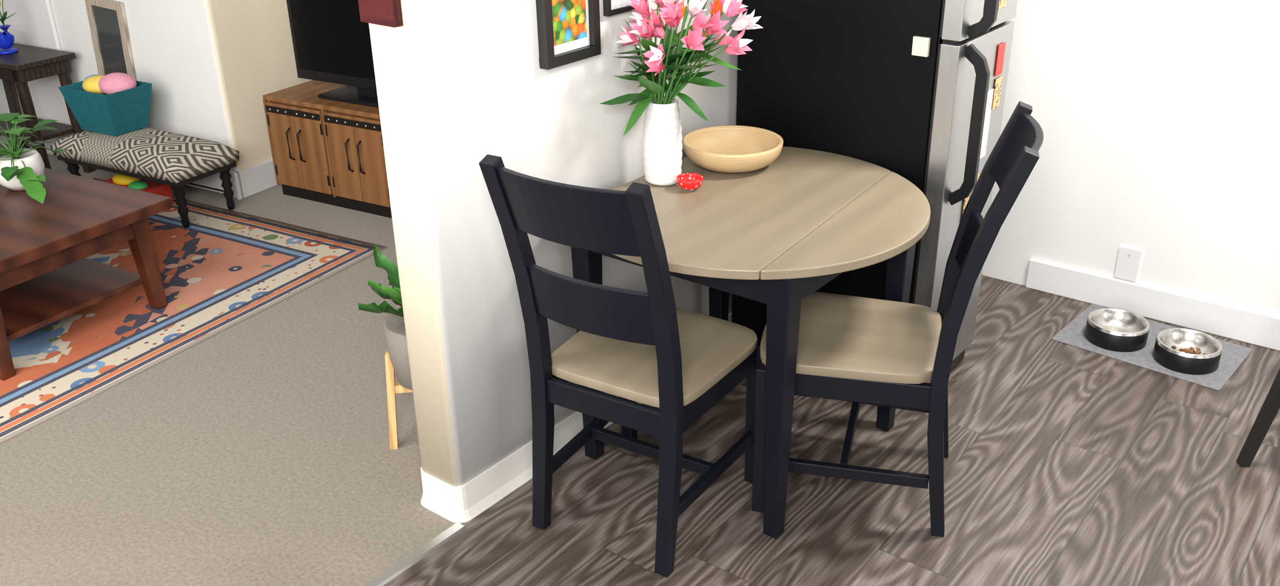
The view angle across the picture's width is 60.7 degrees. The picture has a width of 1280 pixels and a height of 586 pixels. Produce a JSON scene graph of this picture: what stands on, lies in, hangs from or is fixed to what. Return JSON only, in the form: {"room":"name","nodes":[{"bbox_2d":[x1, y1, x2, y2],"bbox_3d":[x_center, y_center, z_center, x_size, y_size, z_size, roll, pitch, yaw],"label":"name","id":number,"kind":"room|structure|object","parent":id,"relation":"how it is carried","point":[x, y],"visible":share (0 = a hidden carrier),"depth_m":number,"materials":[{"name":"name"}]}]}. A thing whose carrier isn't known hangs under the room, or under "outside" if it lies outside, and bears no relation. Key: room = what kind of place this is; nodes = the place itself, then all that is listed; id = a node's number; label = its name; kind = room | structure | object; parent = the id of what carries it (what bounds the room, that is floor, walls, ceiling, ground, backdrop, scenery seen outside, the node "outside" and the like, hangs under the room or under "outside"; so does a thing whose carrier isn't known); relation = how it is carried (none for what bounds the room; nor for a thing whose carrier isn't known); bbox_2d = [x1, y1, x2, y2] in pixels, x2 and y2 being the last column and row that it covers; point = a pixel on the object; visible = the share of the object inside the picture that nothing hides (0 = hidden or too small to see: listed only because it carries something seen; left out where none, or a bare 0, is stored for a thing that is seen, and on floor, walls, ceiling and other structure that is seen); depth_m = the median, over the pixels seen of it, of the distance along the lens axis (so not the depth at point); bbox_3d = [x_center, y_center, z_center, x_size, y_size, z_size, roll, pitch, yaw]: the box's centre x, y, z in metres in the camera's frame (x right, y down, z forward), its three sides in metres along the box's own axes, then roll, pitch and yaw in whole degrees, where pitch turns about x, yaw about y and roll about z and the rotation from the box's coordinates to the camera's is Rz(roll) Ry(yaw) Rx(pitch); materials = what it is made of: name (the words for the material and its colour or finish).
{"room":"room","nodes":[
{"label":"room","id":0,"kind":"room"},
{"bbox_2d":[49,0,312,171],"bbox_3d":[-3.131,-2.034,5.686,8.300,2.450,0.780,13,29,27],"label":"wall","id":1,"kind":"structure","parent":0,"point":[209,65],"depth_m":5.06,"materials":[{"name":"white paint"}]},
{"bbox_2d":[0,0,71,155],"bbox_3d":[-3.302,-1.731,5.427,0.985,2.128,0.023,13,29,27],"label":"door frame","id":2,"kind":"structure","parent":1,"relation":"attached to","point":[33,24],"depth_m":5.52,"materials":[{"name":"white"}]},
{"bbox_2d":[84,0,136,80],"bbox_3d":[-2.512,-1.095,5.232,0.303,0.637,0.017,13,29,27],"label":"mirror","id":3,"kind":"object","parent":1,"relation":"attached to","point":[107,20],"visible":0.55,"depth_m":5.16,"materials":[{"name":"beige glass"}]},
{"bbox_2d":[55,132,224,193],"bbox_3d":[-2.478,-0.663,5.402,1.250,0.151,0.043,13,29,27],"label":"baseboard","id":4,"kind":"structure","parent":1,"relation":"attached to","point":[213,183],"depth_m":5.17,"materials":[{"name":"white"}]},
{"bbox_2d":[229,158,277,199],"bbox_3d":[-1.738,-0.623,5.363,0.060,0.130,0.660,13,29,27],"label":"baseboard","id":5,"kind":"structure","parent":1,"relation":"attached to","point":[253,180],"depth_m":5.17,"materials":[{"name":"white"}]},
{"bbox_2d":[0,143,455,585],"bbox_3d":[-4.088,-0.097,4.599,8.000,0.100,7.500,18,31,34],"label":"floor","id":6,"kind":"structure","parent":0,"point":[258,452],"depth_m":3.14,"materials":[{"name":"beige carpet"}]},
{"bbox_2d":[0,43,94,172],"bbox_3d":[-3.072,-0.897,5.441,0.620,0.600,0.300,13,29,27],"label":"console table","id":7,"kind":"object","parent":6,"relation":"on","point":[30,63],"visible":0.65,"depth_m":5.26,"materials":[{"name":"brown wood"}]},
{"bbox_2d":[0,0,17,54],"bbox_3d":[-3.057,-1.310,5.229,0.145,0.324,0.149,-7,26,-12],"label":"vase","id":8,"kind":"object","parent":7,"relation":"on","point":[7,40],"visible":1,"depth_m":5.25,"materials":[{"name":"blue ceramic"}]},
{"bbox_2d":[0,177,386,444],"bbox_3d":[-2.527,0.109,3.980,1.900,0.006,2.600,13,29,27],"label":"rug","id":9,"kind":"object","parent":6,"relation":"on","point":[218,272],"visible":0.56,"depth_m":4.09,"materials":[{"name":"orange fabric"}]},
{"bbox_2d":[0,167,173,380],"bbox_3d":[-2.399,-0.138,3.983,1.240,0.432,0.760,13,29,27],"label":"coffee table","id":10,"kind":"object","parent":9,"relation":"on","point":[46,277],"visible":1,"depth_m":3.83,"materials":[{"name":"brown wood"}]},
{"bbox_2d":[0,112,71,204],"bbox_3d":[-2.260,-0.511,3.994,0.443,0.252,0.413,4,26,11],"label":"pothos plant","id":11,"kind":"object","parent":10,"relation":"on","point":[21,169],"visible":1,"depth_m":3.96,"materials":[{"name":"green plant"}]},
{"bbox_2d":[102,173,173,203],"bbox_3d":[-2.333,-0.484,5.054,0.300,0.143,0.150,13,29,27],"label":"toy box","id":12,"kind":"object","parent":9,"relation":"on","point":[121,180],"visible":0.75,"depth_m":5.01,"materials":[{"name":"red plastic"}]},
{"bbox_2d":[49,127,239,227],"bbox_3d":[-2.248,-0.562,4.995,0.850,0.332,0.350,13,29,27],"label":"bench","id":13,"kind":"object","parent":9,"relation":"on","point":[176,160],"visible":0.87,"depth_m":4.82,"materials":[{"name":"multicoloured fabric"}]},
{"bbox_2d":[58,72,152,136],"bbox_3d":[-2.417,-0.876,4.970,0.335,0.260,0.240,13,29,27],"label":"basket","id":14,"kind":"object","parent":13,"relation":"on","point":[114,104],"visible":1,"depth_m":4.90,"materials":[{"name":"teal"}]},
{"bbox_2d":[262,80,392,218],"bbox_3d":[-1.163,-0.630,4.946,1.095,0.480,0.374,13,29,27],"label":"tv cabinet","id":15,"kind":"object","parent":6,"relation":"on","point":[330,152],"visible":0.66,"depth_m":4.90,"materials":[{"name":"brown wood"}]},
{"bbox_2d":[286,0,378,107],"bbox_3d":[-1.221,-1.111,4.779,0.800,0.535,0.190,13,29,27],"label":"television","id":16,"kind":"object","parent":15,"relation":"on","point":[331,43],"visible":0.58,"depth_m":4.84,"materials":[{"name":"black plastic"}]},
{"bbox_2d":[357,243,412,449],"bbox_3d":[-0.599,0.175,3.086,0.308,0.592,0.269,2,25,7],"label":"planter","id":17,"kind":"object","parent":6,"relation":"on","point":[397,359],"visible":0.28,"depth_m":3.02,"materials":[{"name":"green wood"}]},
{"bbox_2d":[357,0,402,27],"bbox_3d":[-0.558,-0.656,2.316,0.112,0.170,0.027,18,31,34],"label":"sign plaque","id":18,"kind":"object","parent":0,"point":[387,13],"depth_m":2.32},
{"bbox_2d":[368,0,738,486],"bbox_3d":[0.219,-0.957,3.280,0.150,2.450,2.500,18,31,34],"label":"wall","id":19,"kind":"structure","parent":0,"point":[461,82],"depth_m":2.69,"materials":[{"name":"white paint"}]},
{"bbox_2d":[535,0,601,69],"bbox_3d":[-0.174,-0.703,2.677,0.028,0.273,0.204,18,31,34],"label":"picture frame","id":20,"kind":"object","parent":19,"relation":"attached to","point":[569,31],"visible":1,"depth_m":2.69,"materials":[{"name":"black wood"}]},
{"bbox_2d":[420,312,731,522],"bbox_3d":[0.171,0.141,3.703,0.178,0.105,2.314,18,31,34],"label":"baseboard","id":21,"kind":"structure","parent":19,"relation":"attached to","point":[461,504],"depth_m":2.92,"materials":[{"name":"white"}]},
{"bbox_2d":[603,0,646,16],"bbox_3d":[-0.040,-0.838,2.815,0.018,0.222,0.163,18,31,34],"label":"print","id":22,"kind":"object","parent":19,"relation":"attached to","point":[610,7],"visible":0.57,"depth_m":2.82,"materials":[{"name":"black"}]},
{"bbox_2d":[383,274,1279,585],"bbox_3d":[1.089,1.680,0.642,5.500,0.100,7.000,18,31,34],"label":"floor","id":23,"kind":"structure","parent":0,"point":[1066,464],"depth_m":2.93,"materials":[{"name":"brown wood"}]},
{"bbox_2d":[362,522,466,585],"bbox_3d":[-1.812,1.362,1.297,0.040,0.004,4.390,18,31,34],"label":"trim strip","id":24,"kind":"object","parent":23,"relation":"on","point":[388,575],"visible":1,"depth_m":2.74,"materials":[{"name":"silver metal"}]},
{"bbox_2d":[479,154,761,577],"bbox_3d":[-0.013,0.113,2.685,0.439,1.032,0.618,14,29,28],"label":"chair","id":25,"kind":"object","parent":23,"relation":"on","point":[634,346],"visible":0.98,"depth_m":2.57,"materials":[{"name":"black paint"}]},
{"bbox_2d":[570,146,930,538],"bbox_3d":[0.331,0.109,2.997,0.822,0.760,0.930,18,31,34],"label":"dining table","id":26,"kind":"object","parent":23,"relation":"on","point":[774,234],"visible":0.59,"depth_m":2.71,"materials":[{"name":"beige wood"}]},
{"bbox_2d":[599,0,762,185],"bbox_3d":[0.127,-0.539,2.836,0.330,0.553,0.375,18,31,34],"label":"flower vase","id":27,"kind":"object","parent":26,"relation":"on","point":[662,137],"visible":1,"depth_m":2.83,"materials":[{"name":"white ceramic"}]},
{"bbox_2d":[676,172,703,191],"bbox_3d":[0.133,-0.294,2.924,0.072,0.034,0.072,18,31,34],"label":"bowl","id":28,"kind":"object","parent":26,"relation":"on","point":[689,182],"visible":1,"depth_m":2.91,"materials":[{"name":"ceramic"}]},
{"bbox_2d":[682,125,783,172],"bbox_3d":[0.262,-0.400,3.098,0.284,0.074,0.284,18,31,34],"label":"bowl","id":29,"kind":"object","parent":26,"relation":"on","point":[724,148],"visible":1,"depth_m":3.15,"materials":[{"name":"beige wood"}]},
{"bbox_2d":[731,0,1017,383],"bbox_3d":[0.712,-0.524,3.295,0.758,1.640,0.402,18,31,34],"label":"refrigerator","id":30,"kind":"object","parent":23,"relation":"on","point":[915,90],"visible":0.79,"depth_m":3.09,"materials":[{"name":"black metal"}]},
{"bbox_2d":[751,101,1043,536],"bbox_3d":[0.632,0.053,2.789,0.618,1.032,0.439,6,26,15],"label":"chair","id":31,"kind":"object","parent":23,"relation":"on","point":[857,350],"visible":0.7,"depth_m":2.72,"materials":[{"name":"black paint"}]},
{"bbox_2d":[1051,304,1252,390],"bbox_3d":[1.729,0.173,3.700,0.540,0.002,0.360,20,32,37],"label":"mat","id":32,"kind":"object","parent":23,"relation":"on","point":[1233,355],"visible":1,"depth_m":3.64,"materials":[{"name":"grey fabric"}]},
{"bbox_2d":[1084,307,1149,351],"bbox_3d":[1.623,0.124,3.719,0.196,0.072,0.196,18,31,34],"label":"bowl","id":33,"kind":"object","parent":32,"relation":"on","point":[1116,329],"visible":1,"depth_m":3.70,"materials":[{"name":"silver metal"}]},
{"bbox_2d":[1153,327,1222,374],"bbox_3d":[1.790,0.189,3.575,0.196,0.072,0.196,18,31,34],"label":"bowl","id":34,"kind":"object","parent":32,"relation":"on","point":[1186,351],"visible":1,"depth_m":3.56,"materials":[{"name":"silver metal"}]},
{"bbox_2d":[1236,368,1279,467],"bbox_3d":[1.949,0.180,2.915,0.418,0.657,0.418,22,34,40],"label":"furniture leg","id":35,"kind":"object","parent":23,"relation":"on","point":[1270,406],"visible":1,"depth_m":2.99,"materials":[{"name":"black wood"}]},
{"bbox_2d":[981,0,1279,317],"bbox_3d":[2.855,-0.719,2.683,5.400,2.450,0.120,18,31,34],"label":"wall","id":36,"kind":"structure","parent":0,"point":[1159,120],"depth_m":3.68,"materials":[{"name":"white paint"}]},
{"bbox_2d":[1114,245,1142,281],"bbox_3d":[1.724,-0.102,3.865,0.075,0.118,0.011,18,31,34],"label":"outlet cover","id":37,"kind":"object","parent":36,"relation":"attached to","point":[1128,259],"visible":1,"depth_m":3.86,"materials":[{"name":"white plastic"}]},
{"bbox_2d":[1025,258,1279,350],"bbox_3d":[3.170,0.468,2.891,4.340,0.116,0.016,18,31,34],"label":"baseboard","id":38,"kind":"structure","parent":36,"relation":"attached to","point":[1230,321],"depth_m":3.84,"materials":[{"name":"white"}]}
]}

